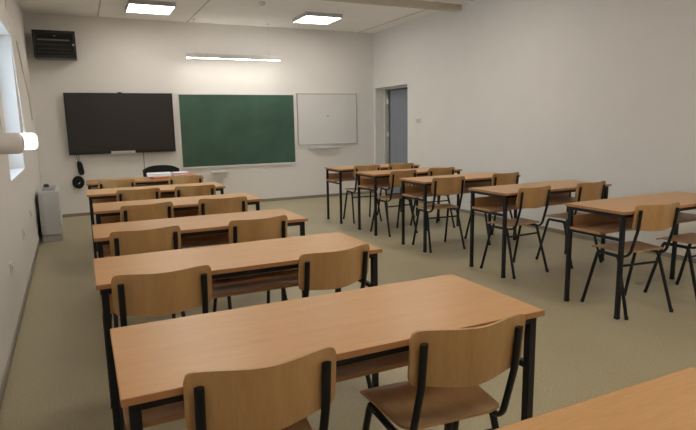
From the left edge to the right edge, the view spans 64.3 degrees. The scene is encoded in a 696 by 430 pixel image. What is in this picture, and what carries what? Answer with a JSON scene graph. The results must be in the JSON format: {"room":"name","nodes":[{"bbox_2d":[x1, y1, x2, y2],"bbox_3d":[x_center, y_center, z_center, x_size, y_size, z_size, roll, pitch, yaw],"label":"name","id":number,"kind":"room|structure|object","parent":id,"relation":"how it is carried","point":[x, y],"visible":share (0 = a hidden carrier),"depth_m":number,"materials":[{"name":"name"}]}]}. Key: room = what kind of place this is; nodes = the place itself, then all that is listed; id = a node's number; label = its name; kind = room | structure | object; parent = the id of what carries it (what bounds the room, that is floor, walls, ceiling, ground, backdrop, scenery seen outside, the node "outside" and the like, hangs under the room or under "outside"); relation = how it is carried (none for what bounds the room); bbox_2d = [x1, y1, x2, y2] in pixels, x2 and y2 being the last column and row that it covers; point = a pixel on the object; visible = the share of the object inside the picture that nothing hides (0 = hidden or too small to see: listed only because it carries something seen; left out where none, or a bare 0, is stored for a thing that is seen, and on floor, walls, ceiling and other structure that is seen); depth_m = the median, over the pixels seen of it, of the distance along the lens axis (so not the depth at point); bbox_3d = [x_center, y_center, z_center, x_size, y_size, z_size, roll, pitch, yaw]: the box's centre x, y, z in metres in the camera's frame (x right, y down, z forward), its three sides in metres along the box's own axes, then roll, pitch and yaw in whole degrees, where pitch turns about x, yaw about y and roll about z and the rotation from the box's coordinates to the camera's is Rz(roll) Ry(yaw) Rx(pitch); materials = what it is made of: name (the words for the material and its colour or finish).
{"room":"classroom","nodes":[
{"label":"classroom","id":0,"kind":"room"},
{"bbox_2d":[0,0,40,386],"bbox_3d":[-2.353,-0.663,3.323,0.301,3.066,11.345,-6,10,-26],"label":"wall","id":1,"kind":"structure","parent":0,"point":[18,198],"depth_m":5.40,"materials":[{"name":"paint"}]},
{"bbox_2d":[9,261,12,275],"bbox_3d":[-2.308,0.365,3.798,0.013,0.084,0.084,-6,10,-26],"label":"wall socket","id":2,"kind":"object","parent":1,"relation":"attached to","point":[10,263],"visible":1,"depth_m":3.77,"materials":[{"name":"white plastic"}]},
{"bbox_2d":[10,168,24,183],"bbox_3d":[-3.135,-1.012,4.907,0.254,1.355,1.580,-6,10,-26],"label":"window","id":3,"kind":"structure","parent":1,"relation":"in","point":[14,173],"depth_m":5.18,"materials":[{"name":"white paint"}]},
{"bbox_2d":[0,229,41,409],"bbox_3d":[-2.171,0.817,3.607,0.016,0.048,11.273,-6,10,-26],"label":"baseboard","id":4,"kind":"structure","parent":1,"relation":"attached to","point":[10,357],"depth_m":3.70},
{"bbox_2d":[16,41,32,119],"bbox_3d":[-4.045,-1.636,6.941,0.018,0.871,1.409,-6,10,-26],"label":"cable","id":5,"kind":"object","parent":1,"relation":"attached to","point":[16,41],"visible":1,"depth_m":6.90,"materials":[{"name":"white plastic"}]},
{"bbox_2d":[23,12,407,213],"bbox_3d":[-1.267,-1.804,10.085,8.236,3.066,0.200,-5,10,-25],"label":"wall","id":6,"kind":"structure","parent":0,"point":[124,55],"depth_m":9.28,"materials":[{"name":"paint"}]},
{"bbox_2d":[31,29,76,60],"bbox_3d":[-4.344,-2.513,8.205,0.560,0.391,0.292,-5,10,-25],"label":"upper cabinet","id":7,"kind":"object","parent":6,"relation":"attached to","point":[47,44],"visible":1,"depth_m":8.09,"materials":[{"name":"metal"}]},
{"bbox_2d":[63,92,175,154],"bbox_3d":[-3.609,-1.466,8.835,1.593,0.964,0.098,-5,10,-25],"label":"display screen","id":8,"kind":"object","parent":6,"relation":"attached to","point":[119,122],"visible":1,"depth_m":8.78,"materials":[{"name":"black plastic"}]},
{"bbox_2d":[72,155,84,188],"bbox_3d":[-4.229,-0.686,8.664,0.187,0.550,0.074,-5,10,-25],"label":"cable bundle","id":9,"kind":"object","parent":8,"relation":"hanging from","point":[78,182],"visible":1,"depth_m":8.68,"materials":[{"name":"black plastic"}]},
{"bbox_2d":[62,191,373,216],"bbox_3d":[-2.051,-0.218,9.835,5.736,0.048,0.012,-5,10,-25],"label":"baseboard","id":10,"kind":"structure","parent":6,"relation":"attached to","point":[361,192],"depth_m":10.31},
{"bbox_2d":[177,93,296,172],"bbox_3d":[-1.878,-1.435,9.686,2.054,1.343,0.084,-5,10,-25],"label":"chalkboard","id":11,"kind":"object","parent":6,"relation":"attached to","point":[218,132],"visible":1,"depth_m":9.67,"materials":[{"name":"paint"}]},
{"bbox_2d":[210,167,228,172],"bbox_3d":[-2.230,-0.787,9.618,0.305,0.099,0.084,-5,10,-25],"label":"tray","id":12,"kind":"object","parent":11,"relation":"on","point":[212,169],"depth_m":9.62,"materials":[{"name":"white plastic"}]},
{"bbox_2d":[296,93,357,148],"bbox_3d":[-0.363,-1.763,10.369,1.219,1.005,0.084,-5,10,-25],"label":"whiteboard","id":13,"kind":"object","parent":6,"relation":"attached to","point":[324,120],"visible":1,"depth_m":10.38,"materials":[{"name":"white ceramic"}]},
{"bbox_2d":[309,144,340,148],"bbox_3d":[-0.436,-1.290,10.409,0.620,0.061,0.084,-5,10,-25],"label":"tray","id":14,"kind":"object","parent":13,"relation":"on","point":[311,146],"depth_m":10.41,"materials":[{"name":"white plastic"}]},
{"bbox_2d":[18,0,473,32],"bbox_3d":[1.186,-2.586,4.706,8.236,0.150,11.685,-5,10,-25],"label":"ceiling","id":15,"kind":"structure","parent":0,"point":[357,17],"depth_m":8.34,"materials":[{"name":"paint"}]},
{"bbox_2d":[0,120,24,154],"bbox_3d":[-2.324,-1.325,3.604,0.205,1.852,0.144,-5,10,-25],"label":"lamp","id":16,"kind":"object","parent":15,"relation":"hanging from","point":[10,143],"visible":1,"depth_m":3.71,"materials":[{"name":"white plastic"}]},
{"bbox_2d":[5,0,37,149],"bbox_3d":[-2.981,-1.531,4.992,0.156,1.878,0.158,-5,10,-25],"label":"lamp","id":17,"kind":"object","parent":15,"relation":"hanging from","point":[30,139],"visible":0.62,"depth_m":5.08,"materials":[{"name":"white"}]},
{"bbox_2d":[125,0,175,14],"bbox_3d":[-2.784,-2.918,7.783,0.610,0.060,0.610,-5,10,-25],"label":"ceiling lamp","id":18,"kind":"object","parent":15,"relation":"attached to","point":[132,6],"visible":1,"depth_m":7.65,"materials":[{"name":"white plastic"}]},
{"bbox_2d":[127,4,173,14],"bbox_3d":[-2.783,-2.894,7.787,0.585,0.005,0.585,-5,10,-25],"label":"diffuser","id":19,"kind":"object","parent":18,"relation":"attached to","point":[163,9],"depth_m":7.74,"materials":[{"name":"white plastic"}]},
{"bbox_2d":[187,0,209,21],"bbox_3d":[-2.076,-2.981,7.917,0.018,0.005,2.635,-5,10,-25],"label":"trim","id":20,"kind":"structure","parent":15,"relation":"attached to","point":[208,0],"depth_m":8.10,"materials":[{"name":"paint"}]},
{"bbox_2d":[186,19,280,60],"bbox_3d":[-1.889,-2.889,9.165,1.580,0.603,0.070,-5,10,-25],"label":"pendant lamp","id":21,"kind":"object","parent":15,"relation":"hanging from","point":[188,55],"visible":1,"depth_m":9.16,"materials":[{"name":"metal"}]},
{"bbox_2d":[187,57,279,60],"bbox_3d":[-1.883,-2.592,9.214,1.570,0.003,0.048,-5,10,-25],"label":"diffuser","id":22,"kind":"object","parent":21,"relation":"attached to","point":[236,58],"depth_m":9.26,"materials":[{"name":"white plastic"}]},
{"bbox_2d":[258,1,265,5],"bbox_3d":[-1.200,-2.944,7.711,0.104,0.042,0.104,-5,10,-25],"label":"smoke detector","id":23,"kind":"object","parent":15,"relation":"attached to","point":[261,3],"visible":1,"depth_m":7.68,"materials":[{"name":"white plastic"}]},
{"bbox_2d":[292,11,342,24],"bbox_3d":[-0.492,-3.130,8.810,0.610,0.060,0.610,-5,10,-25],"label":"ceiling lamp","id":24,"kind":"object","parent":15,"relation":"attached to","point":[306,17],"visible":1,"depth_m":8.68,"materials":[{"name":"white plastic"}]},
{"bbox_2d":[295,16,339,23],"bbox_3d":[-0.492,-3.106,8.814,0.585,0.005,0.585,-5,10,-25],"label":"diffuser","id":25,"kind":"object","parent":24,"relation":"attached to","point":[299,19],"depth_m":8.78,"materials":[{"name":"white plastic"}]},
{"bbox_2d":[0,192,695,429],"bbox_3d":[1.243,0.571,5.230,8.236,0.120,11.685,-5,10,-25],"label":"floor","id":26,"kind":"structure","parent":0,"point":[58,376],"depth_m":4.00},
{"bbox_2d":[38,185,62,241],"bbox_3d":[-3.849,-0.041,7.185,0.223,0.629,0.904,-6,10,-26],"label":"heater unit","id":27,"kind":"object","parent":26,"relation":"on","point":[50,208],"visible":0.85,"depth_m":6.80,"materials":[{"name":"white metal"}]},
{"bbox_2d":[42,184,53,189],"bbox_3d":[-3.761,-0.357,6.939,0.135,0.070,0.210,-6,10,-26],"label":"control box","id":28,"kind":"object","parent":27,"relation":"on","point":[45,186],"visible":1,"depth_m":6.88,"materials":[{"name":"grey plastic"}]},
{"bbox_2d":[98,179,135,188],"bbox_3d":[-2.668,-0.027,6.444,0.441,0.802,0.496,-5,10,-24],"label":"chair","id":29,"kind":"object","parent":26,"relation":"on","point":[104,184],"visible":0.19,"depth_m":6.17,"materials":[{"name":"brown wood"}]},
{"bbox_2d":[116,188,160,201],"bbox_3d":[-2.065,0.122,5.480,0.441,0.802,0.496,-6,10,-26],"label":"chair","id":30,"kind":"object","parent":26,"relation":"on","point":[151,193],"visible":0.19,"depth_m":5.21,"materials":[{"name":"brown wood"}]},
{"bbox_2d":[86,174,203,189],"bbox_3d":[-2.457,-0.066,6.784,1.303,0.760,0.512,-5,10,-25],"label":"school desk","id":31,"kind":"object","parent":26,"relation":"on","point":[147,181],"visible":0.27,"depth_m":6.58,"materials":[{"name":"brown wood"}]},
{"bbox_2d":[91,183,168,188],"bbox_3d":[-2.554,-0.341,6.934,1.211,0.080,0.016,-5,10,-25],"label":"shelf","id":32,"kind":"object","parent":31,"relation":"attached to","point":[162,183],"depth_m":6.95,"materials":[{"name":"brown wood"}]},
{"bbox_2d":[149,173,196,179],"bbox_3d":[-2.152,-0.475,6.806,0.520,0.026,0.300,-6,11,-28],"label":"folder","id":33,"kind":"object","parent":31,"relation":"on","point":[190,174],"visible":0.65,"depth_m":6.67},
{"bbox_2d":[147,172,171,176],"bbox_3d":[-2.315,-0.498,6.779,0.277,0.034,0.239,-5,10,-21],"label":"paper stack","id":34,"kind":"object","parent":33,"relation":"on","point":[153,174],"visible":1,"depth_m":6.69,"materials":[{"name":"white paper"}]},
{"bbox_2d":[171,171,189,174],"bbox_3d":[-2.105,-0.522,6.912,0.190,0.030,0.211,-7,11,-34],"label":"workbook","id":35,"kind":"object","parent":33,"relation":"on","point":[178,172],"visible":0.88,"depth_m":6.85,"materials":[{"name":"white paper"}]},
{"bbox_2d":[120,202,173,221],"bbox_3d":[-1.636,0.284,4.454,0.441,0.802,0.496,-7,11,-33],"label":"chair","id":36,"kind":"object","parent":26,"relation":"on","point":[163,210],"visible":0.27,"depth_m":4.19,"materials":[{"name":"brown wood"}]},
{"bbox_2d":[109,225,185,327],"bbox_3d":[-1.258,0.447,3.430,0.441,0.802,0.496,-6,11,-29],"label":"chair","id":37,"kind":"object","parent":26,"relation":"on","point":[167,238],"visible":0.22,"depth_m":3.17,"materials":[{"name":"brown wood"}]},
{"bbox_2d":[86,182,224,258],"bbox_3d":[-1.962,0.097,5.749,1.303,0.760,0.512,-5,10,-25],"label":"school desk","id":38,"kind":"object","parent":26,"relation":"on","point":[166,191],"visible":0.3,"depth_m":5.62,"materials":[{"name":"brown wood"}]},
{"bbox_2d":[92,194,174,202],"bbox_3d":[-2.059,-0.178,5.899,1.211,0.080,0.016,-5,10,-25],"label":"shelf","id":39,"kind":"object","parent":38,"relation":"attached to","point":[105,200],"depth_m":5.71,"materials":[{"name":"brown wood"}]},
{"bbox_2d":[143,165,178,183],"bbox_3d":[-2.546,-0.255,7.679,0.490,0.846,0.495,-5,10,-25],"label":"office chair","id":40,"kind":"object","parent":26,"relation":"on","point":[157,168],"visible":0.23,"depth_m":7.80,"materials":[{"name":"black fabric"}]},
{"bbox_2d":[111,264,211,429],"bbox_3d":[-0.834,0.592,2.509,0.441,0.802,0.496,-5,10,-24],"label":"chair","id":41,"kind":"object","parent":26,"relation":"on","point":[171,292],"visible":0.43,"depth_m":2.25,"materials":[{"name":"brown wood"}]},
{"bbox_2d":[92,193,261,273],"bbox_3d":[-1.422,0.258,4.715,1.303,0.760,0.512,-5,10,-25],"label":"school desk","id":42,"kind":"object","parent":26,"relation":"on","point":[108,212],"visible":0.24,"depth_m":4.64,"materials":[{"name":"brown wood"}]},
{"bbox_2d":[101,209,198,223],"bbox_3d":[-1.519,-0.017,4.865,1.211,0.080,0.016,-5,10,-25],"label":"shelf","id":43,"kind":"object","parent":42,"relation":"attached to","point":[194,212],"depth_m":4.86,"materials":[{"name":"brown wood"}]},
{"bbox_2d":[168,175,202,184],"bbox_3d":[-1.965,-0.094,6.772,0.441,0.802,0.496,-4,10,-17],"label":"chair","id":44,"kind":"object","parent":26,"relation":"on","point":[199,178],"visible":0.2,"depth_m":6.49,"materials":[{"name":"brown wood"}]},
{"bbox_2d":[175,184,215,239],"bbox_3d":[-1.571,0.074,5.712,0.441,0.802,0.496,-5,10,-20],"label":"chair","id":45,"kind":"object","parent":26,"relation":"on","point":[202,190],"visible":0.2,"depth_m":5.43,"materials":[{"name":"brown wood"}]},
{"bbox_2d":[92,208,307,300],"bbox_3d":[-0.959,0.417,3.706,1.303,0.760,0.512,-5,10,-25],"label":"school desk","id":46,"kind":"object","parent":26,"relation":"on","point":[202,229],"visible":0.34,"depth_m":3.66,"materials":[{"name":"brown wood"}]},
{"bbox_2d":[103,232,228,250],"bbox_3d":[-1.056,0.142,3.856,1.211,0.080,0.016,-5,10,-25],"label":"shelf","id":47,"kind":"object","parent":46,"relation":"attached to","point":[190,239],"depth_m":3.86,"materials":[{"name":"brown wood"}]},
{"bbox_2d":[97,234,292,257],"bbox_3d":[-0.996,0.210,3.742,1.279,0.018,0.265,-5,10,-25],"label":"shelf","id":48,"kind":"object","parent":46,"relation":"attached to","point":[218,240],"depth_m":3.81,"materials":[{"name":"brown wood"}]},
{"bbox_2d":[198,196,247,215],"bbox_3d":[-1.076,0.225,4.752,0.441,0.802,0.496,-4,10,-19],"label":"chair","id":49,"kind":"object","parent":26,"relation":"on","point":[234,204],"visible":0.28,"depth_m":4.48,"materials":[{"name":"brown wood"}]},
{"bbox_2d":[93,232,381,429],"bbox_3d":[-0.521,0.564,2.772,1.303,0.760,0.512,-5,10,-25],"label":"school desk","id":50,"kind":"object","parent":26,"relation":"on","point":[226,261],"visible":0.68,"depth_m":2.67,"materials":[{"name":"brown wood"}]},
{"bbox_2d":[100,269,297,314],"bbox_3d":[-0.557,0.357,2.808,1.279,0.018,0.265,-5,10,-25],"label":"shelf","id":51,"kind":"object","parent":50,"relation":"attached to","point":[266,281],"depth_m":2.80,"materials":[{"name":"brown wood"}]},
{"bbox_2d":[213,215,287,311],"bbox_3d":[-0.656,0.387,3.730,0.441,0.802,0.496,-7,11,-30],"label":"chair","id":52,"kind":"object","parent":26,"relation":"on","point":[275,227],"visible":0.31,"depth_m":3.47,"materials":[{"name":"brown wood"}]},
{"bbox_2d":[183,346,336,429],"bbox_3d":[-0.283,0.728,1.630,0.441,0.802,0.496,-5,10,-23],"label":"chair","id":53,"kind":"object","parent":26,"relation":"on","point":[278,396],"visible":1,"depth_m":1.36,"materials":[{"name":"brown wood"}]},
{"bbox_2d":[110,274,544,429],"bbox_3d":[-0.041,0.710,1.843,1.303,0.760,0.512,-5,10,-25],"label":"school desk","id":54,"kind":"object","parent":26,"relation":"on","point":[369,330],"visible":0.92,"depth_m":1.71,"materials":[{"name":"brown wood"}]},
{"bbox_2d":[123,351,408,429],"bbox_3d":[-0.077,0.503,1.878,1.279,0.018,0.265,-5,10,-25],"label":"shelf","id":55,"kind":"object","parent":54,"relation":"attached to","point":[162,414],"depth_m":1.78,"materials":[{"name":"brown wood"}]},
{"bbox_2d":[298,243,372,388],"bbox_3d":[-0.161,0.529,2.819,0.441,0.802,0.496,-7,11,-34],"label":"chair","id":56,"kind":"object","parent":26,"relation":"on","point":[341,268],"visible":0.44,"depth_m":2.56,"materials":[{"name":"brown wood"}]},
{"bbox_2d":[343,165,381,223],"bbox_3d":[0.206,-0.319,7.892,0.441,0.802,0.496,-5,10,-20],"label":"chair","id":57,"kind":"object","parent":26,"relation":"on","point":[370,167],"visible":0.63,"depth_m":7.72,"materials":[{"name":"brown wood"}]},
{"bbox_2d":[324,163,419,223],"bbox_3d":[0.364,-0.339,8.122,1.303,0.760,0.512,-5,10,-25],"label":"school desk","id":58,"kind":"object","parent":26,"relation":"on","point":[348,175],"visible":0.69,"depth_m":8.00,"materials":[{"name":"brown wood"}]},
{"bbox_2d":[329,172,353,178],"bbox_3d":[0.267,-0.614,8.272,1.211,0.080,0.016,-5,10,-25],"label":"shelf","id":59,"kind":"object","parent":58,"relation":"attached to","point":[347,174],"depth_m":8.10,"materials":[{"name":"brown wood"}]},
{"bbox_2d":[327,177,355,181],"bbox_3d":[0.327,-0.546,8.157,1.279,0.018,0.265,-5,10,-25],"label":"shelf","id":60,"kind":"object","parent":58,"relation":"attached to","point":[329,179],"depth_m":7.95,"materials":[{"name":"brown wood"}]},
{"bbox_2d":[370,170,417,236],"bbox_3d":[0.587,-0.173,6.972,0.441,0.802,0.496,-7,11,-30],"label":"chair","id":61,"kind":"object","parent":26,"relation":"on","point":[394,175],"visible":0.8,"depth_m":6.79,"materials":[{"name":"brown wood"}]},
{"bbox_2d":[377,163,414,218],"bbox_3d":[0.707,-0.369,8.137,0.441,0.802,0.496,-4,10,-17],"label":"chair","id":62,"kind":"object","parent":26,"relation":"on","point":[406,165],"visible":0.46,"depth_m":7.93,"materials":[{"name":"brown wood"}]},
{"bbox_2d":[356,167,461,235],"bbox_3d":[0.802,-0.204,7.264,1.303,0.760,0.512,-5,10,-25],"label":"school desk","id":63,"kind":"object","parent":26,"relation":"on","point":[376,180],"visible":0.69,"depth_m":7.15,"materials":[{"name":"brown wood"}]},
{"bbox_2d":[358,183,412,188],"bbox_3d":[0.765,-0.412,7.300,1.279,0.018,0.265,-5,10,-25],"label":"shelf","id":64,"kind":"object","parent":63,"relation":"attached to","point":[360,185],"depth_m":7.10,"materials":[{"name":"brown wood"}]},
{"bbox_2d":[360,175,427,184],"bbox_3d":[0.705,-0.479,7.414,1.211,0.080,0.016,-5,10,-25],"label":"shelf","id":65,"kind":"object","parent":63,"relation":"attached to","point":[367,181],"depth_m":7.26,"materials":[{"name":"brown wood"}]},
{"bbox_2d":[410,167,454,230],"bbox_3d":[1.125,-0.237,7.297,0.441,0.802,0.496,-5,10,-23],"label":"chair","id":66,"kind":"object","parent":26,"relation":"on","point":[449,170],"visible":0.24,"depth_m":7.11,"materials":[{"name":"brown wood"}]},
{"bbox_2d":[412,176,465,252],"bbox_3d":[1.008,-0.036,6.097,0.441,0.802,0.496,-4,10,-19],"label":"chair","id":67,"kind":"object","parent":26,"relation":"on","point":[445,185],"visible":0.98,"depth_m":5.92,"materials":[{"name":"brown wood"}]},
{"bbox_2d":[360,313,525,429],"bbox_3d":[0.294,0.679,1.863,0.441,0.802,0.496,-5,10,-21],"label":"chair","id":68,"kind":"object","parent":26,"relation":"on","point":[447,367],"visible":1,"depth_m":1.66,"materials":[{"name":"brown wood"}]},
{"bbox_2d":[399,172,520,252],"bbox_3d":[1.283,-0.061,6.345,1.303,0.760,0.512,-5,10,-25],"label":"school desk","id":69,"kind":"object","parent":26,"relation":"on","point":[422,188],"visible":0.63,"depth_m":6.23,"materials":[{"name":"brown wood"}]},
{"bbox_2d":[402,188,470,197],"bbox_3d":[1.246,-0.268,6.381,1.279,0.018,0.265,-5,10,-25],"label":"shelf","id":70,"kind":"object","parent":69,"relation":"attached to","point":[418,193],"depth_m":6.23,"materials":[{"name":"brown wood"}]},
{"bbox_2d":[405,181,489,192],"bbox_3d":[1.186,-0.335,6.495,1.211,0.080,0.016,-5,10,-25],"label":"shelf","id":71,"kind":"object","parent":69,"relation":"attached to","point":[418,188],"depth_m":6.37,"materials":[{"name":"brown wood"}]},
{"bbox_2d":[464,172,518,244],"bbox_3d":[1.684,-0.102,6.421,0.441,0.802,0.496,-6,11,-27],"label":"chair","id":72,"kind":"object","parent":26,"relation":"on","point":[503,178],"visible":0.34,"depth_m":6.20,"materials":[{"name":"brown wood"}]},
{"bbox_2d":[480,185,550,278],"bbox_3d":[1.553,0.122,5.086,0.441,0.802,0.496,-6,11,-28],"label":"chair","id":73,"kind":"object","parent":26,"relation":"on","point":[537,197],"visible":0.95,"depth_m":4.92,"materials":[{"name":"brown wood"}]},
{"bbox_2d":[468,180,611,277],"bbox_3d":[1.837,0.099,5.324,1.303,0.760,0.512,-5,10,-25],"label":"school desk","id":74,"kind":"object","parent":26,"relation":"on","point":[503,198],"visible":0.73,"depth_m":5.22,"materials":[{"name":"brown wood"}]},
{"bbox_2d":[475,192,568,205],"bbox_3d":[1.740,-0.176,5.474,1.211,0.080,0.016,-5,10,-25],"label":"shelf","id":75,"kind":"object","parent":74,"relation":"attached to","point":[484,201],"depth_m":5.32,"materials":[{"name":"brown wood"}]},
{"bbox_2d":[472,197,574,211],"bbox_3d":[1.800,-0.108,5.360,1.279,0.018,0.265,-5,10,-25],"label":"shelf","id":76,"kind":"object","parent":74,"relation":"attached to","point":[496,205],"depth_m":5.27,"materials":[{"name":"brown wood"}]},
{"bbox_2d":[535,181,605,268],"bbox_3d":[2.182,0.061,5.386,0.441,0.802,0.496,-6,11,-28],"label":"chair","id":77,"kind":"object","parent":26,"relation":"on","point":[594,190],"visible":0.59,"depth_m":5.19,"materials":[{"name":"brown wood"}]},
{"bbox_2d":[494,367,695,429],"bbox_3d":[0.397,0.849,0.954,1.303,0.760,0.512,-5,10,-25],"label":"school desk","id":78,"kind":"object","parent":26,"relation":"on","point":[666,402],"visible":1,"depth_m":1.19,"materials":[{"name":"brown wood"}]},
{"bbox_2d":[564,191,695,319],"bbox_3d":[2.334,0.265,4.267,1.303,0.760,0.512,-5,10,-25],"label":"school desk","id":79,"kind":"object","parent":26,"relation":"on","point":[619,212],"visible":0.94,"depth_m":4.14,"materials":[{"name":"brown wood"}]},
{"bbox_2d":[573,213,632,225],"bbox_3d":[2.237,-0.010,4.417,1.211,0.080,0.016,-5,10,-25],"label":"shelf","id":80,"kind":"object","parent":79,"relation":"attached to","point":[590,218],"depth_m":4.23,"materials":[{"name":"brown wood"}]},
{"bbox_2d":[570,212,695,234],"bbox_3d":[2.297,0.058,4.303,1.279,0.018,0.265,-5,10,-25],"label":"shelf","id":81,"kind":"object","parent":79,"relation":"attached to","point":[593,227],"depth_m":4.17,"materials":[{"name":"brown wood"}]},
{"bbox_2d":[580,202,679,319],"bbox_3d":[2.060,0.289,4.024,0.441,0.802,0.496,-4,10,-19],"label":"chair","id":82,"kind":"object","parent":26,"relation":"on","point":[665,216],"visible":0.93,"depth_m":3.85,"materials":[{"name":"brown wood"}]},
{"bbox_2d":[643,232,695,298],"bbox_3d":[2.669,0.238,4.264,0.441,0.802,0.496,-6,11,-27],"label":"chair","id":83,"kind":"object","parent":26,"relation":"on","point":[690,238],"visible":0.94,"depth_m":4.30,"materials":[{"name":"brown wood"}]},
{"bbox_2d":[358,9,426,32],"bbox_3d":[0.773,-3.255,9.256,0.018,0.005,2.635,-5,10,-25],"label":"trim","id":84,"kind":"structure","parent":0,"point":[425,9],"depth_m":9.26,"materials":[{"name":"paint"}]},
{"bbox_2d":[373,0,695,257],"bbox_3d":[3.079,-1.179,5.846,0.300,3.066,11.285,-5,10,-25],"label":"wall","id":85,"kind":"structure","parent":0,"point":[539,90],"depth_m":6.69,"materials":[{"name":"paint"}]},
{"bbox_2d":[324,0,461,11],"bbox_3d":[-0.942,-2.803,6.949,5.736,0.081,0.120,-5,10,-25],"label":"beam","id":86,"kind":"structure","parent":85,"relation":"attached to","point":[397,3],"depth_m":7.78,"materials":[{"name":"paint"}]},
{"bbox_2d":[384,85,407,192],"bbox_3d":[1.052,-1.380,10.429,0.193,2.035,1.180,-5,10,-25],"label":"door","id":87,"kind":"structure","parent":85,"relation":"in","point":[398,99],"depth_m":10.62,"materials":[{"name":"grey paint"}]},
{"bbox_2d":[412,199,695,262],"bbox_3d":[2.968,0.324,6.021,0.012,0.048,11.273,-5,10,-25],"label":"baseboard","id":88,"kind":"structure","parent":85,"relation":"attached to","point":[665,254],"depth_m":6.58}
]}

